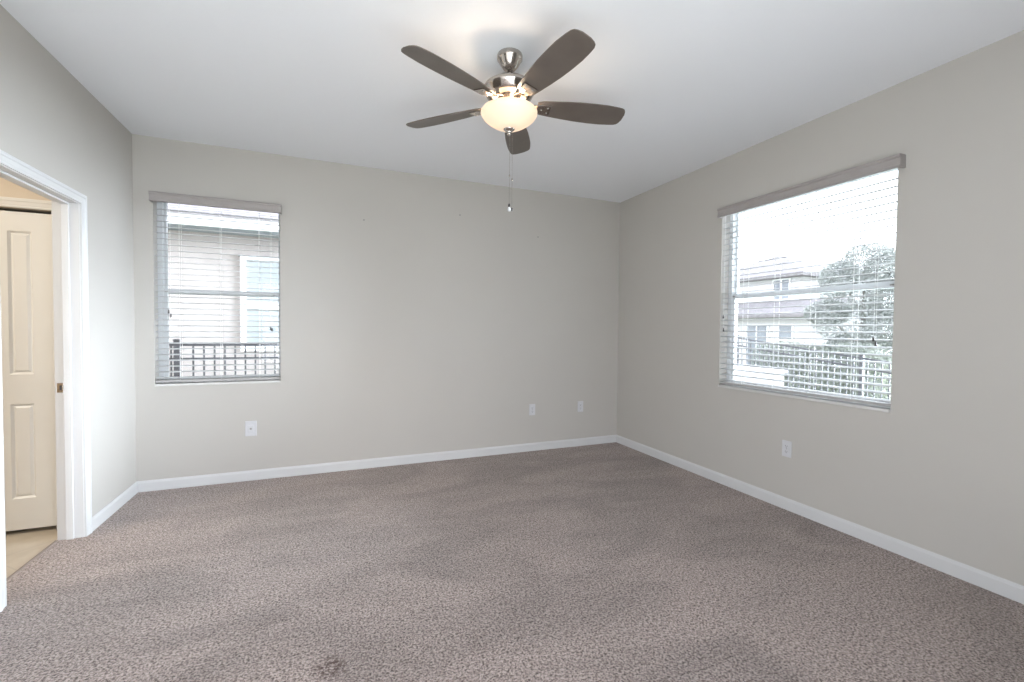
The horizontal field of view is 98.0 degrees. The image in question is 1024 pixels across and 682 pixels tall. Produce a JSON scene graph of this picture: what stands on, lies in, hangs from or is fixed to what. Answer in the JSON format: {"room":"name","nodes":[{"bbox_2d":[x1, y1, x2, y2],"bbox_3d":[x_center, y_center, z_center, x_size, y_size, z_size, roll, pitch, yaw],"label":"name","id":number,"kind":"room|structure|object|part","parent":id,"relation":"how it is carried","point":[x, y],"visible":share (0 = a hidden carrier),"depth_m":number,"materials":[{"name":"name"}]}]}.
{"room":"empty bedroom","nodes":[
{"label":"empty bedroom","id":0,"kind":"room"},
{"bbox_2d":[0,177,50,213],"bbox_3d":[-3.916,-0.183,2.393,2.437,2.740,0.100,0,2,-22],"label":"wall","id":1,"kind":"structure","parent":0,"point":[7,188],"depth_m":2.70,"materials":[{"name":"beige paint"}]},
{"bbox_2d":[0,210,56,531],"bbox_3d":[-3.441,0.190,2.569,1.232,1.950,0.034,0,2,-22],"label":"closet door","id":2,"kind":"structure","parent":1,"relation":"in","point":[26,287],"depth_m":2.74,"materials":[{"name":"beige paint"}]},
{"bbox_2d":[0,196,56,513],"bbox_3d":[-3.432,0.162,2.539,1.358,2.052,0.018,0,2,-22],"label":"door frame","id":3,"kind":"structure","parent":1,"relation":"attached to","point":[4,201],"depth_m":2.72,"materials":[{"name":"beige paint"}]},
{"bbox_3d":[-3.422,-0.835,2.513,1.358,0.057,0.018,0,2,-22],"label":"casing","id":4,"kind":"part","parent":3,"relation":"part of","materials":[{"name":"beige paint"}]},
{"bbox_3d":[-2.830,0.161,2.787,0.057,2.052,0.018,0,2,-22],"label":"casing","id":5,"kind":"part","parent":3,"relation":"part of","materials":[{"name":"beige paint"}]},
{"bbox_2d":[0,4,135,516],"bbox_3d":[-2.104,-0.138,1.345,0.115,2.740,4.820,0,2,-22],"label":"wall","id":6,"kind":"structure","parent":0,"point":[50,122],"depth_m":2.85,"materials":[{"name":"paint"}]},
{"bbox_2d":[0,149,91,611],"bbox_3d":[-2.507,0.166,2.324,0.150,2.073,0.842,0,2,-22],"label":"door frame","id":7,"kind":"structure","parent":6,"relation":"in","point":[69,206],"depth_m":2.65,"materials":[{"name":"white paint"}]},
{"bbox_3d":[-2.297,0.177,1.987,0.018,2.073,0.057,0,2,-22],"label":"casing","id":8,"kind":"part","parent":7,"relation":"part of","materials":[{"name":"white paint"}]},
{"bbox_3d":[-2.437,-0.842,2.323,0.018,0.057,0.842,0,2,-22],"label":"casing","id":9,"kind":"part","parent":7,"relation":"part of","materials":[{"name":"white paint"}]},
{"bbox_3d":[-2.718,0.155,2.662,0.018,2.073,0.057,0,2,-22],"label":"casing","id":10,"kind":"part","parent":7,"relation":"part of","materials":[{"name":"white paint"}]},
{"bbox_3d":[-2.684,0.278,2.643,0.028,0.057,0.002,0,2,-22],"label":"strike plate","id":11,"kind":"part","parent":7,"relation":"part of","materials":[{"name":"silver metal"}]},
{"bbox_3d":[-2.596,0.155,2.712,0.018,2.073,0.057,0,2,-22],"label":"casing","id":12,"kind":"part","parent":7,"relation":"part of","materials":[{"name":"white paint"}]},
{"bbox_2d":[92,482,137,531],"bbox_3d":[-2.019,1.192,1.312,0.013,0.083,4.620,0,2,-22],"label":"baseboard","id":13,"kind":"structure","parent":6,"relation":"attached to","point":[118,502],"depth_m":3.05,"materials":[{"name":"white paint"}]},
{"bbox_2d":[2,134,619,480],"bbox_3d":[-1.962,-0.204,3.900,7.200,2.740,0.202,0,2,-22],"label":"wall","id":14,"kind":"structure","parent":0,"point":[420,314],"depth_m":4.14,"materials":[{"name":"paint"}]},
{"bbox_2d":[155,202,280,386],"bbox_3d":[-2.402,-0.390,3.686,0.873,1.485,0.172,0,2,-22],"label":"window","id":15,"kind":"structure","parent":14,"relation":"in","point":[161,205],"depth_m":3.57,"materials":[{"name":"white plastic"}]},
{"bbox_2d":[148,191,281,382],"bbox_3d":[-2.370,-0.409,3.617,0.897,1.467,0.124,0,2,-22],"label":"window blind","id":16,"kind":"object","parent":15,"relation":"attached to","point":[155,196],"visible":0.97,"depth_m":3.61,"materials":[{"name":"white plastic"}]},
{"bbox_3d":[-2.686,-0.665,3.477,0.002,0.840,0.002,0,2,-22],"label":"lift cord","id":17,"kind":"part","parent":16,"relation":"part of","materials":[{"name":"white fabric"}]},
{"bbox_3d":[-2.637,-0.391,3.544,0.002,1.399,0.057,0,2,-22],"label":"ladder cord","id":18,"kind":"part","parent":16,"relation":"part of","materials":[{"name":"white fabric"}]},
{"bbox_3d":[-2.393,0.314,3.666,0.861,0.018,0.052,0,2,-22],"label":"rail","id":19,"kind":"part","parent":16,"relation":"part of","materials":[{"name":"white plastic"}]},
{"bbox_3d":[-2.383,-0.392,3.648,0.002,1.399,0.057,0,2,-22],"label":"ladder cord","id":20,"kind":"part","parent":16,"relation":"part of","materials":[{"name":"white fabric"}]},
{"bbox_3d":[-2.129,-0.392,3.753,0.002,1.399,0.057,0,2,-22],"label":"ladder cord","id":21,"kind":"part","parent":16,"relation":"part of","materials":[{"name":"white fabric"}]},
{"bbox_3d":[-2.035,-0.603,3.747,0.002,0.965,0.002,0,2,-22],"label":"lift cord","id":22,"kind":"part","parent":16,"relation":"part of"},
{"bbox_3d":[-2.395,0.344,3.671,0.871,0.019,0.097,0,2,-22],"label":"sill","id":23,"kind":"part","parent":15,"relation":"part of","materials":[{"name":"stone"}]},
{"bbox_3d":[-2.411,-0.753,3.740,0.827,0.745,0.025,0,2,-22],"label":"sash","id":24,"kind":"part","parent":15,"relation":"part of","materials":[{"name":"glass"}]},
{"bbox_3d":[-2.405,-0.050,3.728,0.827,0.740,0.026,0,2,-22],"label":"sash","id":25,"kind":"part","parent":15,"relation":"part of","materials":[{"name":"glass"}]},
{"bbox_2d":[245,421,256,435],"bbox_3d":[-2.183,0.733,3.719,0.086,0.126,0.020,0,2,-22],"label":"cable jack plate","id":26,"kind":"object","parent":14,"relation":"attached to","point":[250,426],"visible":1,"depth_m":3.72,"materials":[{"name":"plastic"}]},
{"bbox_2d":[136,435,615,491],"bbox_3d":[-0.847,1.126,4.286,4.448,0.083,0.013,0,2,-22],"label":"baseboard","id":27,"kind":"structure","parent":14,"relation":"attached to","point":[220,478],"depth_m":4.03,"materials":[{"name":"white paint"}]},
{"bbox_2d":[529,404,534,414],"bbox_3d":[0.214,0.728,4.714,0.071,0.118,0.009,0,2,-22],"label":"wall outlet","id":28,"kind":"object","parent":14,"relation":"attached to","point":[531,406],"visible":1,"depth_m":4.71,"materials":[{"name":"plastic"}]},
{"bbox_2d":[578,401,582,411],"bbox_3d":[0.760,0.727,4.939,0.071,0.118,0.009,0,2,-22],"label":"wall outlet","id":29,"kind":"object","parent":14,"relation":"attached to","point":[580,403],"visible":1,"depth_m":4.93,"materials":[{"name":"plastic"}]},
{"bbox_2d":[0,442,1023,681],"bbox_3d":[-1.188,1.280,1.766,7.000,0.100,4.820,0,2,-22],"label":"floor","id":30,"kind":"structure","parent":0,"point":[605,562],"depth_m":2.20,"materials":[{"name":"carpet"}]},
{"bbox_2d":[6,540,58,581],"bbox_3d":[-2.582,1.201,2.325,0.020,0.003,0.720,0,2,-22],"label":"threshold","id":31,"kind":"object","parent":30,"relation":"on","point":[55,541],"visible":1,"depth_m":2.42,"materials":[{"name":"beige metal"}]},
{"bbox_2d":[0,0,1023,202],"bbox_3d":[-1.133,-1.567,1.622,7.400,0.120,4.970,0,2,-22],"label":"ceiling","id":32,"kind":"structure","parent":0,"point":[698,84],"depth_m":2.48,"materials":[{"name":"white paint"}]},
{"bbox_2d":[401,29,624,211],"bbox_3d":[0.015,-1.103,2.351,1.240,0.824,1.229,0,2,-22],"label":"ceiling fan","id":33,"kind":"object","parent":32,"relation":"hanging from","point":[508,109],"visible":1,"depth_m":2.26,"materials":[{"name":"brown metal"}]},
{"bbox_3d":[-0.377,-1.266,2.533,0.498,0.039,0.148,1,2,24],"label":"blade","id":34,"kind":"part","parent":33,"relation":"part of","materials":[{"name":"brown wood"}]},
{"bbox_3d":[-0.284,-1.253,2.074,0.148,0.039,0.498,2,2,42],"label":"blade","id":35,"kind":"part","parent":33,"relation":"part of","materials":[{"name":"brown wood"}]},
{"bbox_3d":[-0.015,-1.176,2.370,0.300,0.100,0.300,0,2,-22],"label":"lamp shade","id":36,"kind":"part","parent":33,"relation":"part of","materials":[{"name":"white glass"}]},
{"bbox_3d":[0.031,-1.268,2.764,0.148,0.039,0.498,1,2,6],"label":"blade","id":37,"kind":"part","parent":33,"relation":"part of","materials":[{"name":"brown wood"}]},
{"bbox_3d":[0.182,-1.247,2.021,0.148,0.039,0.498,0,2,-30],"label":"blade","id":38,"kind":"part","parent":33,"relation":"part of","materials":[{"name":"brown wood"}]},
{"bbox_3d":[0.377,-1.256,2.448,0.498,0.039,0.148,0,2,-12],"label":"blade","id":39,"kind":"part","parent":33,"relation":"part of","materials":[{"name":"brown wood"}]},
{"bbox_2d":[617,30,1023,585],"bbox_3d":[2.192,-0.141,3.009,0.200,2.740,4.620,0,2,-22],"label":"wall","id":40,"kind":"structure","parent":0,"point":[941,472],"depth_m":2.56,"materials":[{"name":"paint"}]},
{"bbox_2d":[782,440,791,457],"bbox_3d":[1.990,0.781,3.226,0.009,0.118,0.071,0,2,-22],"label":"wall outlet","id":41,"kind":"object","parent":40,"relation":"attached to","point":[786,445],"visible":1,"depth_m":3.22,"materials":[{"name":"plastic"}]},
{"bbox_2d":[718,169,897,412],"bbox_3d":[2.075,-0.336,3.221,0.172,1.485,1.253,0,2,-22],"label":"window","id":42,"kind":"structure","parent":40,"relation":"in","point":[737,216],"depth_m":3.50,"materials":[{"name":"white plastic"}]},
{"bbox_3d":[2.120,-0.345,3.240,0.075,1.465,1.253,0,2,-22],"label":"frame","id":43,"kind":"part","parent":42,"relation":"part of","materials":[{"name":"white plastic"}]},
{"bbox_3d":[2.034,0.397,3.226,0.097,0.019,1.251,0,2,-22],"label":"sill","id":44,"kind":"part","parent":42,"relation":"part of","materials":[{"name":"stone"}]},
{"bbox_2d":[717,153,905,406],"bbox_3d":[2.013,-0.356,3.174,0.124,1.467,1.289,0,2,-22],"label":"window blind","id":45,"kind":"object","parent":42,"relation":"attached to","point":[892,162],"visible":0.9,"depth_m":3.05,"materials":[{"name":"white plastic"}]},
{"bbox_3d":[1.882,-0.350,3.581,0.057,1.399,0.002,0,2,-22],"label":"ladder cord","id":46,"kind":"part","parent":45,"relation":"part of","materials":[{"name":"white fabric"}]},
{"bbox_3d":[1.985,-0.342,3.332,0.057,1.399,0.002,0,2,-22],"label":"ladder cord","id":47,"kind":"part","parent":45,"relation":"part of","materials":[{"name":"white fabric"}]},
{"bbox_3d":[2.030,0.368,3.224,0.052,0.018,1.241,0,2,-22],"label":"rail","id":48,"kind":"part","parent":45,"relation":"part of","materials":[{"name":"white plastic"}]},
{"bbox_3d":[2.042,-1.059,3.186,0.052,0.035,1.245,0,2,-22],"label":"head rail","id":49,"kind":"part","parent":45,"relation":"part of","materials":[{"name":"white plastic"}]},
{"bbox_3d":[2.087,-0.335,3.082,0.057,1.399,0.002,0,2,-22],"label":"ladder cord","id":50,"kind":"part","parent":45,"relation":"part of","materials":[{"name":"white fabric"}]},
{"bbox_3d":[2.190,-0.327,2.833,0.057,1.399,0.002,0,2,-22],"label":"ladder cord","id":51,"kind":"part","parent":45,"relation":"part of","materials":[{"name":"white fabric"}]},
{"bbox_3d":[2.207,-0.523,2.698,0.002,0.990,0.002,2,2,38],"label":"lift cord","id":52,"kind":"part","parent":45,"relation":"part of","materials":[{"name":"white fabric"}]},
{"bbox_3d":[2.212,-0.508,2.686,0.002,1.020,0.002,2,2,38],"label":"lift cord","id":53,"kind":"part","parent":45,"relation":"part of","materials":[{"name":"white fabric"}]},
{"bbox_3d":[2.106,-0.002,3.230,0.026,0.755,1.207,0,2,-22],"label":"sash","id":54,"kind":"part","parent":42,"relation":"part of","materials":[{"name":"glass"}]},
{"bbox_3d":[2.143,-0.705,3.224,0.025,0.730,1.207,0,2,-22],"label":"sash","id":55,"kind":"part","parent":42,"relation":"part of","materials":[{"name":"glass"}]},
{"bbox_2d":[616,435,1023,603],"bbox_3d":[2.081,1.187,3.003,0.013,0.083,4.620,0,2,-22],"label":"baseboard","id":56,"kind":"structure","parent":40,"relation":"attached to","point":[1011,590],"depth_m":2.77,"materials":[{"name":"white paint"}]},
{"label":"outside","id":57,"kind":"structure","parent":0,"visible":0},
{"bbox_2d":[747,358,891,407],"bbox_3d":[8.644,1.511,21.204,54.000,1.074,56.000,0,2,-22],"label":"lawn","id":58,"kind":"structure","parent":57,"point":[891,358],"depth_m":14.11,"materials":[{"name":"green plant"}]},
{"bbox_2d":[164,203,278,382],"bbox_3d":[-6.319,-0.932,8.429,13.600,4.278,6.070,0,2,-22],"label":"house","id":59,"kind":"structure","parent":58,"relation":"on","point":[173,206],"depth_m":6.56,"materials":[{"name":"beige paint"}]},
{"bbox_3d":[-3.502,-0.570,6.924,1.100,1.305,0.010,0,2,-22],"label":"pane","id":60,"kind":"part","parent":59,"relation":"part of","materials":[{"name":"white glass"}]},
{"bbox_2d":[169,339,278,382],"bbox_3d":[-2.850,0.640,5.400,5.500,1.323,0.064,0,2,-22],"label":"metal fence","id":61,"kind":"object","parent":58,"relation":"on","point":[175,351],"visible":0.12,"depth_m":5.14,"materials":[{"name":"grey metal"}]},
{"bbox_3d":[-3.773,0.639,5.020,0.064,1.320,0.064,0,2,-22],"label":"post","id":62,"kind":"part","parent":61,"relation":"part of","materials":[{"name":"black metal"}]},
{"bbox_3d":[-2.846,0.204,5.389,5.500,0.035,0.028,0,2,-22],"label":"rail","id":63,"kind":"part","parent":61,"relation":"part of","materials":[{"name":"black metal"}]},
{"bbox_3d":[-2.844,0.044,5.385,5.500,0.035,0.028,0,2,-22],"label":"rail","id":64,"kind":"part","parent":61,"relation":"part of","materials":[{"name":"black metal"}]},
{"bbox_2d":[736,366,787,385],"bbox_3d":[4.155,0.962,8.218,1.280,0.900,1.030,0,2,-22],"label":"wall","id":65,"kind":"structure","parent":58,"relation":"on","point":[737,367],"depth_m":7.86,"materials":[{"name":"white paint"}]},
{"bbox_2d":[737,255,882,368],"bbox_3d":[13.936,-1.573,22.591,7.950,5.800,9.100,0,2,-22],"label":"house","id":66,"kind":"structure","parent":58,"relation":"on","point":[782,273],"depth_m":20.13,"materials":[{"name":"paint"}]},
{"bbox_3d":[11.095,0.238,20.203,0.012,1.830,1.030,0,2,-22],"label":"pane","id":67,"kind":"part","parent":66,"relation":"part of","materials":[{"name":"clear glass"}]},
{"bbox_3d":[12.261,-2.338,20.254,0.012,0.860,0.740,0,2,-22],"label":"pane","id":68,"kind":"part","parent":66,"relation":"part of","materials":[{"name":"clear glass"}]},
{"bbox_3d":[11.625,-0.348,18.916,0.012,0.580,0.580,0,2,-22],"label":"pane","id":69,"kind":"part","parent":66,"relation":"part of","materials":[{"name":"clear glass"}]},
{"bbox_2d":[736,335,891,399],"bbox_3d":[5.769,0.887,7.189,0.064,1.901,5.123,0,2,-22],"label":"metal fence","id":70,"kind":"object","parent":58,"relation":"on","point":[861,357],"visible":0.21,"depth_m":7.80,"materials":[{"name":"grey metal"}]},
{"bbox_3d":[4.808,0.532,9.518,0.064,1.330,0.064,0,2,-22],"label":"post","id":71,"kind":"part","parent":70,"relation":"part of","materials":[{"name":"black metal"}]},
{"bbox_3d":[5.775,0.298,7.174,0.028,0.628,5.123,0,2,-22],"label":"rail","id":72,"kind":"part","parent":70,"relation":"part of","materials":[{"name":"black metal"}]},
{"bbox_3d":[5.773,0.458,7.178,0.028,0.628,5.123,0,2,-22],"label":"rail","id":73,"kind":"part","parent":70,"relation":"part of","materials":[{"name":"black metal"}]},
{"bbox_3d":[5.724,0.881,7.299,0.064,1.330,0.064,0,2,-22],"label":"post","id":74,"kind":"part","parent":70,"relation":"part of","materials":[{"name":"black metal"}]},
{"bbox_2d":[751,340,891,399],"bbox_3d":[7.181,0.758,10.587,0.800,1.542,3.255,0,2,-22],"label":"hedge","id":75,"kind":"object","parent":58,"relation":"on","point":[859,350],"visible":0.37,"depth_m":10.12,"materials":[{"name":"green plant"}]},
{"bbox_2d":[803,242,895,366],"bbox_3d":[8.538,-0.403,10.930,1.813,3.975,2.638,0,2,-22],"label":"tree","id":76,"kind":"object","parent":58,"relation":"on","point":[891,267],"visible":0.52,"depth_m":10.64,"materials":[{"name":"green plant"}]}
]}

